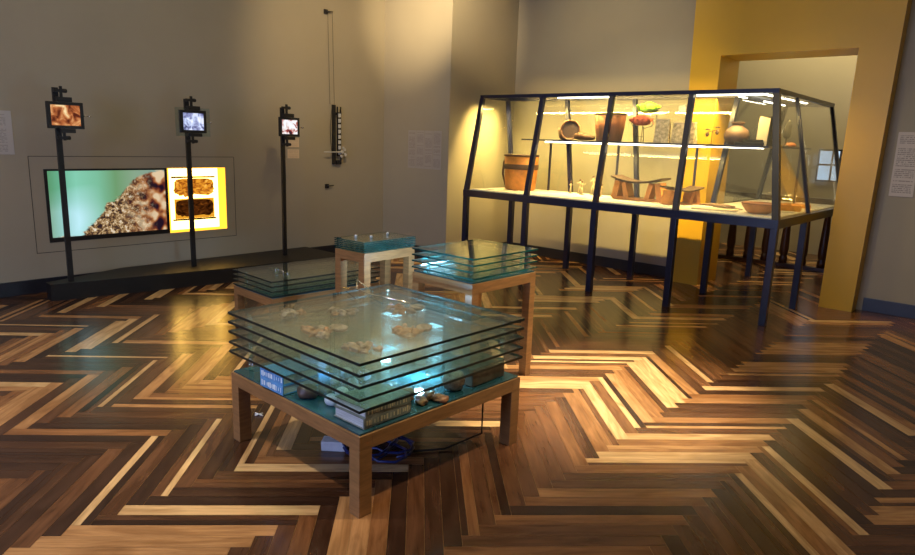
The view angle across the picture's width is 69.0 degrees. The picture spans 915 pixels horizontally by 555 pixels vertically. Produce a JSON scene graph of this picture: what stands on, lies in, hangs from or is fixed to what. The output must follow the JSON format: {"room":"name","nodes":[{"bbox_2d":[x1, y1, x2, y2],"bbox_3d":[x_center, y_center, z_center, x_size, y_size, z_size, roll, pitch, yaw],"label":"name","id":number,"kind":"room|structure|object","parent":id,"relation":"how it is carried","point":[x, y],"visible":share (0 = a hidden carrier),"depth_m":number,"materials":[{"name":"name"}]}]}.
{"room":"museum","nodes":[
{"label":"museum","id":0,"kind":"room"},
{"bbox_2d":[0,0,384,282],"bbox_3d":[-3.665,-1.973,5.969,0.250,4.200,10.770,12,15,40],"label":"wall","id":1,"kind":"structure","parent":0,"point":[132,65],"depth_m":6.94,"materials":[{"name":"beige paint"}]},
{"bbox_2d":[0,110,14,153],"bbox_3d":[-3.996,-1.220,5.578,0.004,0.368,0.460,12,15,40],"label":"text panel","id":2,"kind":"object","parent":1,"relation":"attached to","point":[6,132],"visible":1,"depth_m":5.71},
{"bbox_2d":[43,168,169,242],"bbox_3d":[-3.373,-0.722,6.462,0.063,0.668,1.122,12,15,40],"label":"wall screen","id":3,"kind":"object","parent":1,"relation":"attached to","point":[115,202],"visible":1,"depth_m":6.43,"materials":[{"name":"multicoloured glass"}]},
{"bbox_2d":[28,156,236,253],"bbox_3d":[-3.138,-0.771,6.676,0.002,0.874,1.987,12,15,40],"label":"trim","id":4,"kind":"structure","parent":1,"relation":"attached to","point":[28,156],"depth_m":6.35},
{"bbox_2d":[0,239,382,297],"bbox_3d":[-4.127,0.135,5.752,0.018,0.130,9.290,12,15,40],"label":"baseboard","id":5,"kind":"structure","parent":1,"relation":"attached to","point":[17,288],"depth_m":6.04,"materials":[{"name":"paint"}]},
{"bbox_2d":[167,168,226,232],"bbox_3d":[-2.822,-0.844,7.143,0.160,0.668,0.640,12,15,40],"label":"box","id":6,"kind":"object","parent":1,"relation":"attached to","point":[217,219],"visible":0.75,"depth_m":7.27,"materials":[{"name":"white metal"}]},
{"bbox_2d":[173,178,213,196],"bbox_3d":[-2.823,-0.964,7.146,0.020,0.199,0.461,12,15,40],"label":"slab","id":7,"kind":"object","parent":6,"relation":"attached to","point":[202,186],"visible":0.98,"depth_m":7.15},
{"bbox_2d":[176,199,212,216],"bbox_3d":[-2.832,-0.752,7.188,0.020,0.181,0.426,12,15,40],"label":"slab","id":8,"kind":"object","parent":6,"relation":"attached to","point":[201,206],"visible":0.98,"depth_m":7.19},
{"bbox_2d":[287,149,298,157],"bbox_3d":[-1.942,-1.464,7.873,0.004,0.105,0.160,12,15,40],"label":"card","id":9,"kind":"object","parent":1,"relation":"attached to","point":[292,153],"visible":1,"depth_m":7.87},
{"bbox_2d":[288,138,298,146],"bbox_3d":[-1.933,-1.592,7.852,0.004,0.105,0.145,12,15,40],"label":"card","id":10,"kind":"object","parent":1,"relation":"attached to","point":[294,143],"visible":0.79,"depth_m":7.86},
{"bbox_2d":[324,105,346,163],"bbox_3d":[-1.518,-1.764,8.224,0.067,0.720,0.350,12,15,40],"label":"slider","id":11,"kind":"object","parent":1,"relation":"attached to","point":[334,113],"visible":1,"depth_m":8.25,"materials":[{"name":"black metal"}]},
{"bbox_3d":[-1.532,-3.154,7.901,0.036,0.050,0.116,12,15,40],"label":"wall bracket","id":12,"kind":"object","parent":1,"relation":"attached to","visible":0},
{"bbox_2d":[328,15,334,104],"bbox_3d":[-1.524,-2.635,8.022,0.004,1.065,0.094,13,16,42],"label":"wire","id":13,"kind":"object","parent":12,"relation":"hanging from","point":[332,15],"visible":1,"depth_m":8.01,"materials":[{"name":"black metal"}]},
{"bbox_2d":[383,0,518,250],"bbox_3d":[-0.032,-2.459,8.911,1.180,4.200,1.480,12,15,40],"label":"wall","id":14,"kind":"structure","parent":0,"point":[441,56],"depth_m":8.44,"materials":[{"name":"beige paint"}]},
{"bbox_2d":[408,130,415,167],"bbox_3d":[-0.585,-1.649,8.546,0.140,0.475,0.003,12,15,40],"label":"text panel","id":15,"kind":"object","parent":14,"relation":"attached to","point":[411,133],"visible":1,"depth_m":8.54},
{"bbox_2d":[383,239,444,259],"bbox_3d":[-0.593,-0.369,8.768,1.162,0.130,0.018,12,15,40],"label":"baseboard","id":16,"kind":"structure","parent":14,"relation":"attached to","point":[423,248],"depth_m":8.57,"materials":[{"name":"paint"}]},
{"bbox_2d":[416,130,424,168],"bbox_3d":[-0.475,-1.625,8.450,0.140,0.475,0.003,12,15,40],"label":"text panel","id":17,"kind":"object","parent":14,"relation":"attached to","point":[420,133],"visible":1,"depth_m":8.45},
{"bbox_2d":[424,131,432,168],"bbox_3d":[-0.365,-1.601,8.354,0.140,0.475,0.003,12,15,40],"label":"text panel","id":18,"kind":"object","parent":14,"relation":"attached to","point":[428,148],"visible":1,"depth_m":8.35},
{"bbox_2d":[432,131,441,169],"bbox_3d":[-0.255,-1.578,8.258,0.140,0.475,0.003,12,15,40],"label":"text panel","id":19,"kind":"object","parent":14,"relation":"attached to","point":[437,135],"visible":1,"depth_m":8.26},
{"bbox_2d":[445,242,506,259],"bbox_3d":[0.279,-0.359,8.861,0.018,0.130,1.280,12,15,40],"label":"baseboard reveal","id":20,"kind":"structure","parent":14,"relation":"attached to","point":[476,253],"depth_m":8.84,"materials":[{"name":"paint"}]},
{"bbox_2d":[0,242,914,554],"bbox_3d":[0.815,0.664,4.625,9.000,0.120,14.100,12,15,40],"label":"floor","id":21,"kind":"structure","parent":0,"point":[690,426],"depth_m":3.43,"materials":[{"name":"wood"}]},
{"bbox_2d":[46,247,334,300],"bbox_3d":[-2.562,-0.054,6.872,0.770,0.150,2.930,12,15,40],"label":"plinth","id":22,"kind":"object","parent":21,"relation":"on","point":[214,270],"visible":0.85,"depth_m":6.60,"materials":[{"name":"black laminate"}]},
{"bbox_2d":[51,86,90,280],"bbox_3d":[-3.325,-0.802,5.839,0.086,1.682,0.276,12,15,40],"label":"tablet stand","id":23,"kind":"object","parent":22,"relation":"on","point":[55,97],"visible":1,"depth_m":5.75,"materials":[{"name":"black metal"}]},
{"bbox_2d":[45,101,84,128],"bbox_3d":[-3.329,-1.376,5.646,0.030,0.222,0.285,12,15,40],"label":"tablet","id":24,"kind":"object","parent":23,"relation":"attached to","point":[60,115],"visible":1,"depth_m":5.63,"materials":[{"name":"black metal"}]},
{"bbox_2d":[183,96,211,266],"bbox_3d":[-2.564,-0.944,6.660,0.086,1.677,0.250,12,15,40],"label":"tablet stand","id":25,"kind":"object","parent":22,"relation":"on","point":[189,137],"visible":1,"depth_m":6.58,"materials":[{"name":"black metal"}]},
{"bbox_2d":[179,110,206,132],"bbox_3d":[-2.571,-1.515,6.465,0.030,0.215,0.265,12,15,40],"label":"tablet","id":26,"kind":"object","parent":25,"relation":"attached to","point":[190,121],"visible":1,"depth_m":6.45,"materials":[{"name":"black metal"}]},
{"bbox_2d":[280,104,303,254],"bbox_3d":[-1.840,-1.078,7.457,0.086,1.665,0.260,12,15,40],"label":"tablet stand","id":27,"kind":"object","parent":22,"relation":"on","point":[283,110],"visible":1,"depth_m":7.38,"materials":[{"name":"black metal"}]},
{"bbox_2d":[278,117,299,136],"bbox_3d":[-1.840,-1.645,7.271,0.030,0.205,0.255,12,15,40],"label":"tablet","id":28,"kind":"object","parent":27,"relation":"attached to","point":[287,126],"visible":1,"depth_m":7.25,"materials":[{"name":"black metal"}]},
{"bbox_2d":[233,257,379,340],"bbox_3d":[-1.202,0.146,5.375,0.588,0.455,0.993,13,16,43],"label":"table","id":29,"kind":"object","parent":21,"relation":"on","point":[266,292],"visible":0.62,"depth_m":5.20,"materials":[{"name":"brown wood"}]},
{"bbox_2d":[321,436,346,451],"bbox_3d":[-0.601,0.813,3.255,0.120,0.050,0.070,2,12,1],"label":"power adapter","id":30,"kind":"object","parent":21,"relation":"on","point":[328,443],"visible":0.59,"depth_m":3.22,"materials":[{"name":"white plastic"}]},
{"bbox_2d":[334,232,415,344],"bbox_3d":[-0.596,0.104,4.820,0.312,0.804,0.496,12,15,39],"label":"table","id":31,"kind":"object","parent":21,"relation":"on","point":[363,253],"visible":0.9,"depth_m":4.71,"materials":[{"name":"brown wood"}]},
{"bbox_2d":[228,284,524,518],"bbox_3d":[-0.399,0.502,3.295,1.008,0.655,1.023,13,16,42],"label":"table","id":32,"kind":"object","parent":21,"relation":"on","point":[402,357],"visible":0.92,"depth_m":3.12,"materials":[{"name":"brown wood"}]},
{"bbox_2d":[281,311,294,318],"bbox_3d":[-0.842,0.181,3.300,0.060,0.033,0.093,6,12,17],"label":"shard","id":33,"kind":"object","parent":32,"relation":"on","point":[284,314],"visible":1,"depth_m":3.28},
{"bbox_2d":[260,375,319,395],"bbox_3d":[-0.776,0.478,3.087,0.180,0.044,0.203,12,15,40],"label":"book","id":34,"kind":"object","parent":32,"relation":"on","point":[290,388],"visible":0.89,"depth_m":3.01,"materials":[{"name":"blue paper"}]},
{"bbox_2d":[260,357,318,385],"bbox_3d":[-0.777,0.434,3.083,0.175,0.044,0.203,12,15,39],"label":"book","id":35,"kind":"object","parent":34,"relation":"on","point":[302,369],"visible":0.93,"depth_m":3.04,"materials":[{"name":"blue paper"}]},
{"bbox_2d":[297,384,318,398],"bbox_3d":[-0.664,0.502,2.952,0.097,0.059,0.090,3,12,7],"label":"stone","id":36,"kind":"object","parent":32,"relation":"on","point":[303,393],"visible":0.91,"depth_m":2.92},
{"bbox_2d":[300,325,315,333],"bbox_3d":[-0.693,0.237,3.049,0.085,0.035,0.064,6,12,18],"label":"shard","id":37,"kind":"object","parent":32,"relation":"on","point":[305,329],"visible":0.84,"depth_m":3.03},
{"bbox_2d":[308,329,322,337],"bbox_3d":[-0.637,0.250,3.001,0.069,0.032,0.068,0,12,-8],"label":"shard","id":38,"kind":"object","parent":32,"relation":"on","point":[315,332],"visible":0.7,"depth_m":2.98},
{"bbox_2d":[301,346,340,367],"bbox_3d":[-0.702,0.406,3.409,0.160,0.060,0.122,8,13,27],"label":"book","id":39,"kind":"object","parent":32,"relation":"on","point":[311,351],"visible":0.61,"depth_m":3.38,"materials":[{"name":"paper"}]},
{"bbox_2d":[315,331,329,339],"bbox_3d":[-0.599,0.255,2.969,0.054,0.037,0.071,-6,14,-33],"label":"shard","id":40,"kind":"object","parent":32,"relation":"on","point":[323,335],"visible":1,"depth_m":2.95},
{"bbox_2d":[313,357,333,373],"bbox_3d":[-0.652,0.429,3.241,0.056,0.086,0.108,12,15,40],"label":"puck","id":41,"kind":"object","parent":32,"relation":"on","point":[329,371],"visible":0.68,"depth_m":3.25,"materials":[{"name":"metal"}]},
{"bbox_2d":[317,384,332,394],"bbox_3d":[-0.601,0.502,3.002,0.086,0.042,0.069,12,15,40],"label":"stone","id":42,"kind":"object","parent":32,"relation":"on","point":[323,390],"visible":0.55,"depth_m":2.97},
{"bbox_2d":[324,393,336,405],"bbox_3d":[-0.545,0.525,2.879,0.070,0.050,0.057,12,15,40],"label":"stone","id":43,"kind":"object","parent":32,"relation":"on","point":[331,395],"visible":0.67,"depth_m":2.86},
{"bbox_2d":[327,307,338,312],"bbox_3d":[-0.639,0.166,3.421,0.049,0.026,0.066,5,12,15],"label":"shard","id":44,"kind":"object","parent":32,"relation":"on","point":[332,309],"visible":0.9,"depth_m":3.41},
{"bbox_2d":[330,375,340,384],"bbox_3d":[-0.572,0.479,3.114,0.057,0.044,0.046,12,15,40],"label":"stone","id":45,"kind":"object","parent":32,"relation":"on","point":[332,381],"visible":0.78,"depth_m":3.10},
{"bbox_2d":[330,324,347,332],"bbox_3d":[-0.551,0.239,3.094,0.100,0.022,0.074,12,15,40],"label":"shell","id":46,"kind":"object","parent":32,"relation":"on","point":[339,328],"visible":0.94,"depth_m":3.11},
{"bbox_2d":[335,387,347,394],"bbox_3d":[-0.512,0.511,2.958,0.068,0.049,0.054,12,15,40],"label":"stone","id":47,"kind":"object","parent":32,"relation":"on","point":[342,389],"visible":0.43,"depth_m":2.94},
{"bbox_2d":[337,309,347,315],"bbox_3d":[-0.582,0.176,3.366,0.065,0.032,0.046,6,12,20],"label":"shard","id":48,"kind":"object","parent":32,"relation":"on","point":[341,312],"visible":1,"depth_m":3.36},
{"bbox_2d":[341,367,352,377],"bbox_3d":[-0.535,0.457,3.215,0.059,0.050,0.065,-1,12,-12],"label":"stone","id":49,"kind":"object","parent":32,"relation":"on","point":[343,374],"visible":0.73,"depth_m":3.19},
{"bbox_2d":[341,342,357,350],"bbox_3d":[-0.460,0.291,2.824,0.073,0.036,0.054,5,12,16],"label":"shard","id":50,"kind":"object","parent":32,"relation":"on","point":[344,346],"visible":0.77,"depth_m":2.81},
{"bbox_2d":[345,308,358,315],"bbox_3d":[-0.538,0.171,3.397,0.056,0.034,0.096,11,15,38],"label":"shard","id":51,"kind":"object","parent":32,"relation":"on","point":[352,311],"visible":0.97,"depth_m":3.37},
{"bbox_2d":[348,377,358,387],"bbox_3d":[-0.486,0.486,3.091,0.063,0.045,0.051,12,15,40],"label":"stone","id":52,"kind":"object","parent":32,"relation":"on","point":[352,380],"visible":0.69,"depth_m":3.07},
{"bbox_2d":[348,345,359,352],"bbox_3d":[-0.438,0.300,2.805,0.051,0.027,0.068,-3,13,-22],"label":"shard","id":53,"kind":"object","parent":32,"relation":"on","point":[355,348],"visible":1,"depth_m":2.79},
{"bbox_2d":[357,368,370,380],"bbox_3d":[-0.449,0.462,3.188,0.076,0.056,0.061,12,15,40],"label":"stone","id":54,"kind":"object","parent":32,"relation":"on","point":[361,371],"visible":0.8,"depth_m":3.17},
{"bbox_2d":[362,341,373,349],"bbox_3d":[-0.385,0.290,2.844,0.052,0.035,0.077,0,12,-9],"label":"shard","id":55,"kind":"object","parent":32,"relation":"on","point":[367,343],"visible":0.82,"depth_m":2.83},
{"bbox_2d":[334,402,410,429],"bbox_3d":[-0.355,0.551,2.793,0.193,0.045,0.260,12,15,40],"label":"book","id":56,"kind":"object","parent":32,"relation":"on","point":[349,417],"visible":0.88,"depth_m":2.71,"materials":[{"name":"white paper"}]},
{"bbox_2d":[335,382,409,418],"bbox_3d":[-0.353,0.508,2.784,0.193,0.043,0.250,12,15,39],"label":"book","id":57,"kind":"object","parent":56,"relation":"on","point":[382,387],"visible":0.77,"depth_m":2.74,"materials":[{"name":"grey paper"}]},
{"bbox_2d":[343,280,408,303],"bbox_3d":[-0.447,0.069,3.603,0.502,0.060,0.096,12,15,40],"label":"wire","id":58,"kind":"object","parent":32,"relation":"on","point":[357,280],"visible":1,"depth_m":3.62,"materials":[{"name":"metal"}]},
{"bbox_2d":[372,345,383,351],"bbox_3d":[-0.336,0.299,2.833,0.056,0.024,0.041,4,12,11],"label":"shard","id":59,"kind":"object","parent":32,"relation":"on","point":[378,348],"visible":1,"depth_m":2.82},
{"bbox_2d":[378,368,396,384],"bbox_3d":[-0.326,0.466,3.115,0.056,0.086,0.108,12,15,40],"label":"puck","id":60,"kind":"object","parent":32,"relation":"on","point":[389,370],"visible":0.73,"depth_m":3.13,"materials":[{"name":"metal"}]},
{"bbox_2d":[381,331,396,345],"bbox_3d":[-0.381,0.340,3.715,0.056,0.086,0.108,12,15,40],"label":"puck","id":61,"kind":"object","parent":32,"relation":"on","point":[382,332],"visible":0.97,"depth_m":3.69,"materials":[{"name":"metal"}]},
{"bbox_2d":[384,302,394,310],"bbox_3d":[-0.353,0.154,3.495,0.062,0.038,0.082,1,12,-6],"label":"shard","id":62,"kind":"object","parent":32,"relation":"on","point":[388,307],"visible":0.95,"depth_m":3.47},
{"bbox_2d":[380,312,402,318],"bbox_3d":[-0.373,0.213,3.766,0.120,0.011,0.054,9,14,32],"label":"bar","id":63,"kind":"object","parent":32,"relation":"on","point":[387,314],"visible":0.95,"depth_m":3.75,"materials":[{"name":"white plastic"}]},
{"bbox_2d":[382,312,401,316],"bbox_3d":[-0.373,0.209,3.765,0.108,0.003,0.048,9,14,32],"label":"diffuser","id":64,"kind":"object","parent":63,"relation":"attached to","point":[387,314],"depth_m":3.75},
{"bbox_2d":[391,325,402,334],"bbox_3d":[-0.270,0.242,3.086,0.074,0.038,0.055,-2,12,-18],"label":"shard","id":65,"kind":"object","parent":32,"relation":"on","point":[394,329],"visible":0.59,"depth_m":3.07},
{"bbox_2d":[391,303,403,310],"bbox_3d":[-0.316,0.156,3.498,0.055,0.036,0.079,10,14,33],"label":"shard","id":66,"kind":"object","parent":32,"relation":"on","point":[396,306],"visible":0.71,"depth_m":3.49},
{"bbox_2d":[397,328,410,336],"bbox_3d":[-0.245,0.252,3.057,0.076,0.032,0.077,-1,12,-13],"label":"shard","id":67,"kind":"object","parent":32,"relation":"on","point":[400,331],"visible":0.81,"depth_m":3.04},
{"bbox_2d":[401,333,412,338],"bbox_3d":[-0.225,0.264,3.016,0.056,0.027,0.037,-5,13,-30],"label":"shard","id":68,"kind":"object","parent":32,"relation":"on","point":[408,335],"visible":1,"depth_m":3.01},
{"bbox_2d":[403,387,414,393],"bbox_3d":[-0.226,0.514,3.026,0.073,0.035,0.052,5,12,16],"label":"shard","id":69,"kind":"object","parent":32,"relation":"on","point":[409,389],"visible":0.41,"depth_m":3.01},
{"bbox_2d":[405,307,416,313],"bbox_3d":[-0.241,0.172,3.452,0.069,0.028,0.043,13,16,43],"label":"shard","id":70,"kind":"object","parent":32,"relation":"on","point":[410,310],"visible":1,"depth_m":3.44},
{"bbox_2d":[409,304,424,310],"bbox_3d":[-0.214,0.161,3.523,0.074,0.022,0.100,-8,15,-39],"label":"shell","id":71,"kind":"object","parent":32,"relation":"on","point":[417,307],"visible":0.89,"depth_m":3.54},
{"bbox_2d":[411,328,423,336],"bbox_3d":[-0.193,0.249,3.073,0.059,0.034,0.088,8,13,28],"label":"shard","id":72,"kind":"object","parent":32,"relation":"on","point":[415,331],"visible":0.99,"depth_m":3.05},
{"bbox_2d":[415,395,427,405],"bbox_3d":[-0.160,0.537,2.923,0.074,0.036,0.056,12,15,40],"label":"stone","id":73,"kind":"object","parent":32,"relation":"on","point":[421,400],"visible":1,"depth_m":2.90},
{"bbox_2d":[416,324,431,332],"bbox_3d":[-0.157,0.242,3.145,0.074,0.022,0.100,5,12,17],"label":"shell","id":74,"kind":"object","parent":32,"relation":"on","point":[426,327],"visible":0.87,"depth_m":3.16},
{"bbox_2d":[415,359,432,374],"bbox_3d":[-0.164,0.441,3.263,0.056,0.086,0.108,12,15,40],"label":"puck","id":75,"kind":"object","parent":32,"relation":"on","point":[422,361],"visible":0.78,"depth_m":3.25,"materials":[{"name":"metal"}]},
{"bbox_2d":[423,390,434,399],"bbox_3d":[-0.126,0.527,2.988,0.065,0.032,0.070,-3,13,-23],"label":"shard","id":76,"kind":"object","parent":32,"relation":"on","point":[428,394],"visible":0.74,"depth_m":2.97},
{"bbox_2d":[429,323,443,329],"bbox_3d":[-0.124,0.261,3.576,0.054,0.011,0.100,-9,16,-42],"label":"bar","id":77,"kind":"object","parent":32,"relation":"on","point":[434,326],"visible":0.74,"depth_m":3.55,"materials":[{"name":"white plastic"}]},
{"bbox_2d":[429,323,442,327],"bbox_3d":[-0.124,0.257,3.575,0.048,0.003,0.088,-9,16,-42],"label":"diffuser","id":78,"kind":"object","parent":77,"relation":"attached to","point":[434,325],"depth_m":3.56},
{"bbox_2d":[432,393,448,402],"bbox_3d":[-0.077,0.533,2.959,0.076,0.035,0.059,0,12,-8],"label":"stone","id":79,"kind":"object","parent":32,"relation":"on","point":[442,398],"visible":1,"depth_m":2.94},
{"bbox_2d":[442,369,464,390],"bbox_3d":[-0.018,0.476,3.101,0.110,0.092,0.110,12,15,40],"label":"gourd","id":80,"kind":"object","parent":32,"relation":"on","point":[457,385],"visible":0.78,"depth_m":3.06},
{"bbox_2d":[445,351,504,386],"bbox_3d":[0.086,0.446,3.274,0.180,0.088,0.240,12,15,40],"label":"box","id":81,"kind":"object","parent":32,"relation":"on","point":[480,378],"visible":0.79,"depth_m":3.22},
{"bbox_2d":[342,436,414,462],"bbox_3d":[-0.410,0.813,3.262,0.440,0.051,0.318,12,15,40],"label":"power cable","id":82,"kind":"object","parent":21,"relation":"on","point":[410,442],"visible":0.46,"depth_m":3.18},
{"bbox_2d":[407,403,483,452],"bbox_3d":[-0.062,0.704,3.279,0.474,0.282,0.067,-4,13,-28],"label":"power cable","id":83,"kind":"object","parent":21,"relation":"on","point":[447,447],"visible":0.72,"depth_m":3.31,"materials":[{"name":"black rubber"}]},
{"bbox_2d":[411,239,537,374],"bbox_3d":[0.102,0.225,4.263,0.508,0.838,0.623,12,16,41],"label":"table","id":84,"kind":"object","parent":21,"relation":"on","point":[473,278],"visible":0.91,"depth_m":4.15,"materials":[{"name":"brown wood"}]},
{"bbox_2d":[429,263,457,268],"bbox_3d":[-0.088,-0.076,4.294,0.024,0.011,0.250,12,15,40],"label":"bar","id":85,"kind":"object","parent":84,"relation":"on","point":[450,264],"visible":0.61,"depth_m":4.29,"materials":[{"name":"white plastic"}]},
{"bbox_2d":[461,88,839,326],"bbox_3d":[2.222,-1.056,7.815,3.783,2.048,2.784,12,15,40],"label":"display case","id":86,"kind":"object","parent":21,"relation":"on","point":[777,97],"visible":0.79,"depth_m":6.84,"materials":[{"name":"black metal"}]},
{"bbox_2d":[502,154,538,190],"bbox_3d":[0.762,-1.267,8.003,0.397,0.420,0.423,-2,12,-16],"label":"bucket","id":87,"kind":"object","parent":86,"relation":"on","point":[515,166],"visible":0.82,"depth_m":7.86,"materials":[{"name":"brown wood"}]},
{"bbox_2d":[560,120,579,139],"bbox_3d":[1.304,-1.700,7.667,0.230,0.228,0.136,5,12,14],"label":"round bowl","id":88,"kind":"object","parent":86,"relation":"on","point":[568,128],"visible":0.95,"depth_m":7.65,"materials":[{"name":"brown wood"}]},
{"bbox_2d":[574,132,594,139],"bbox_3d":[1.431,-1.591,7.487,0.254,0.090,0.090,12,15,40],"label":"wooden rattle","id":89,"kind":"object","parent":86,"relation":"on","point":[580,136],"visible":1,"depth_m":7.47,"materials":[{"name":"brown wood"}]},
{"bbox_2d":[595,113,626,141],"bbox_3d":[1.680,-1.657,7.343,0.366,0.302,0.293,12,15,40],"label":"tub","id":90,"kind":"object","parent":86,"relation":"on","point":[618,119],"visible":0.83,"depth_m":7.23,"materials":[{"name":"brown wood"}]},
{"bbox_2d":[611,175,670,202],"bbox_3d":[1.931,-0.944,7.049,0.576,0.251,0.275,11,15,38],"label":"stool","id":91,"kind":"object","parent":86,"relation":"on","point":[623,186],"visible":0.82,"depth_m":7.03,"materials":[{"name":"brown wood"}]},
{"bbox_2d":[631,110,656,141],"bbox_3d":[1.975,-1.607,7.077,0.295,0.332,0.058,12,15,40],"label":"wire mount","id":92,"kind":"object","parent":86,"relation":"on","point":[643,128],"visible":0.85,"depth_m":7.07,"materials":[{"name":"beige metal"}]},
{"bbox_2d":[628,114,653,125],"bbox_3d":[1.945,-1.672,7.049,0.295,0.117,0.128,12,15,40],"label":"headdress","id":93,"kind":"object","parent":92,"relation":"attached to","point":[641,119],"visible":1,"depth_m":7.01},
{"bbox_2d":[636,102,660,112],"bbox_3d":[2.018,-1.796,7.019,0.292,0.117,0.118,12,15,40],"label":"headdress","id":94,"kind":"object","parent":92,"relation":"attached to","point":[647,107],"visible":1,"depth_m":6.98},
{"bbox_2d":[653,119,670,142],"bbox_3d":[2.118,-1.511,6.862,0.150,0.241,0.090,9,14,32],"label":"woven basket","id":95,"kind":"object","parent":86,"relation":"on","point":[662,134],"visible":0.97,"depth_m":6.83,"materials":[{"name":"beige wicker"}]},
{"bbox_2d":[521,139,810,149],"bbox_3d":[2.280,-1.513,7.532,2.810,0.016,1.420,12,15,40],"label":"shelf","id":96,"kind":"object","parent":86,"relation":"attached to","point":[726,146],"depth_m":6.85,"materials":[{"name":"clear glass"}]},
{"bbox_2d":[660,185,704,204],"bbox_3d":[2.266,-0.833,6.737,0.419,0.182,0.200,-3,13,-24],"label":"stool","id":97,"kind":"object","parent":86,"relation":"on","point":[691,196],"visible":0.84,"depth_m":6.72,"materials":[{"name":"brown wood"}]},
{"bbox_2d":[670,122,697,143],"bbox_3d":[2.298,-1.463,6.733,0.090,0.211,0.250,-9,16,-42],"label":"woven basket","id":98,"kind":"object","parent":86,"relation":"on","point":[677,133],"visible":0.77,"depth_m":6.73,"materials":[{"name":"beige wicker"}]},
{"bbox_2d":[705,127,719,141],"bbox_3d":[2.518,-1.406,6.583,0.150,0.174,0.040,12,15,40],"label":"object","id":99,"kind":"object","parent":86,"relation":"on","point":[717,130],"visible":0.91,"depth_m":6.59,"materials":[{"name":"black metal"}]},
{"bbox_2d":[691,206,738,210],"bbox_3d":[2.427,-0.648,6.275,0.400,0.016,0.190,9,13,29],"label":"open booklet","id":100,"kind":"object","parent":86,"relation":"on","point":[694,207],"visible":1,"depth_m":6.25,"materials":[{"name":"beige paper"}]},
{"bbox_2d":[699,203,734,207],"bbox_3d":[2.570,-0.711,6.574,0.048,0.041,0.363,-9,16,-44],"label":"club","id":101,"kind":"object","parent":86,"relation":"on","point":[706,204],"visible":0.83,"depth_m":6.58,"materials":[{"name":"brown wood"}]},
{"bbox_2d":[713,206,742,209],"bbox_3d":[2.593,-0.673,6.394,0.037,0.024,0.301,-7,15,-36],"label":"wand","id":102,"kind":"object","parent":86,"relation":"on","point":[727,207],"visible":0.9,"depth_m":6.39,"materials":[{"name":"wood"}]},
{"bbox_2d":[724,122,749,144],"bbox_3d":[2.705,-1.393,6.443,0.236,0.218,0.236,12,15,40],"label":"clay jar","id":103,"kind":"object","parent":86,"relation":"on","point":[737,132],"visible":0.88,"depth_m":6.37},
{"bbox_2d":[734,139,763,145],"bbox_3d":[2.744,-1.269,6.252,0.260,0.055,0.060,12,15,40],"label":"block","id":104,"kind":"object","parent":86,"relation":"on","point":[749,142],"visible":0.97,"depth_m":6.22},
{"bbox_2d":[741,201,771,213],"bbox_3d":[2.749,-0.632,6.060,0.315,0.096,0.313,12,15,40],"label":"bowl","id":105,"kind":"object","parent":86,"relation":"on","point":[754,207],"visible":0.8,"depth_m":5.97,"materials":[{"name":"brown wood"}]},
{"bbox_2d":[749,116,772,145],"bbox_3d":[2.900,-1.397,6.356,0.215,0.276,0.186,12,15,40],"label":"folder","id":106,"kind":"object","parent":86,"relation":"on","point":[753,136],"visible":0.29,"depth_m":6.30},
{"bbox_2d":[756,116,770,145],"bbox_3d":[2.840,-1.361,6.182,0.038,0.271,0.100,-9,16,-42],"label":"sheet","id":107,"kind":"object","parent":86,"relation":"on","point":[764,122],"visible":1,"depth_m":6.18,"materials":[{"name":"beige paper"}]},
{"bbox_2d":[770,202,801,211],"bbox_3d":[3.106,-0.699,6.531,0.491,0.055,0.221,8,13,26],"label":"clay piece","id":108,"kind":"object","parent":86,"relation":"on","point":[784,207],"visible":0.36,"depth_m":6.38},
{"bbox_2d":[781,120,791,146],"bbox_3d":[3.310,-1.448,6.685,0.079,0.268,0.071,12,15,40],"label":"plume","id":109,"kind":"object","parent":86,"relation":"on","point":[787,129],"visible":0.98,"depth_m":6.66,"materials":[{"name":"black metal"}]},
{"bbox_2d":[718,191,834,272],"bbox_3d":[4.474,-0.569,8.592,5.500,0.930,0.112,12,15,40],"label":"balustrade","id":110,"kind":"object","parent":21,"relation":"on","point":[785,239],"visible":0.23,"depth_m":8.75,"materials":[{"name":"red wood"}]},
{"bbox_2d":[513,0,914,309],"bbox_3d":[3.743,-1.823,6.459,7.820,4.200,0.200,12,15,40],"label":"wall","id":111,"kind":"structure","parent":0,"point":[564,46],"depth_m":7.92,"materials":[{"name":"beige paint"}]},
{"bbox_2d":[512,242,665,276],"bbox_3d":[1.623,-0.242,8.519,2.462,0.130,0.018,12,15,40],"label":"baseboard","id":112,"kind":"structure","parent":111,"relation":"attached to","point":[644,268],"depth_m":8.34,"materials":[{"name":"paint"}]},
{"bbox_2d":[673,0,911,311],"bbox_3d":[3.365,-1.581,6.832,1.937,3.550,0.540,12,15,40],"label":"portal","id":113,"kind":"object","parent":111,"relation":"attached to","point":[726,33],"visible":0.92,"depth_m":6.41,"materials":[{"name":"yellow paint"}]},
{"bbox_2d":[862,297,914,318],"bbox_3d":[5.231,0.532,5.370,3.440,0.130,0.018,12,15,40],"label":"baseboard","id":114,"kind":"structure","parent":111,"relation":"attached to","point":[870,305],"depth_m":6.33,"materials":[{"name":"paint"}]},
{"bbox_2d":[888,132,914,196],"bbox_3d":[4.119,-1.036,6.114,0.190,0.585,0.006,12,15,40],"label":"text panel","id":115,"kind":"object","parent":111,"relation":"attached to","point":[902,184],"visible":1,"depth_m":6.12,"materials":[{"name":"paper"}]},
{"bbox_2d":[719,55,857,254],"bbox_3d":[5.642,-2.377,9.447,9.450,4.200,0.200,12,15,40],"label":"wall","id":116,"kind":"structure","parent":0,"point":[829,79],"depth_m":9.92,"materials":[{"name":"beige paint"}]},
{"bbox_2d":[815,149,842,181],"bbox_3d":[5.382,-1.624,9.651,0.300,0.465,0.038,12,15,40],"label":"window","id":117,"kind":"structure","parent":116,"relation":"in","point":[825,170],"depth_m":9.67,"materials":[{"name":"glass"}]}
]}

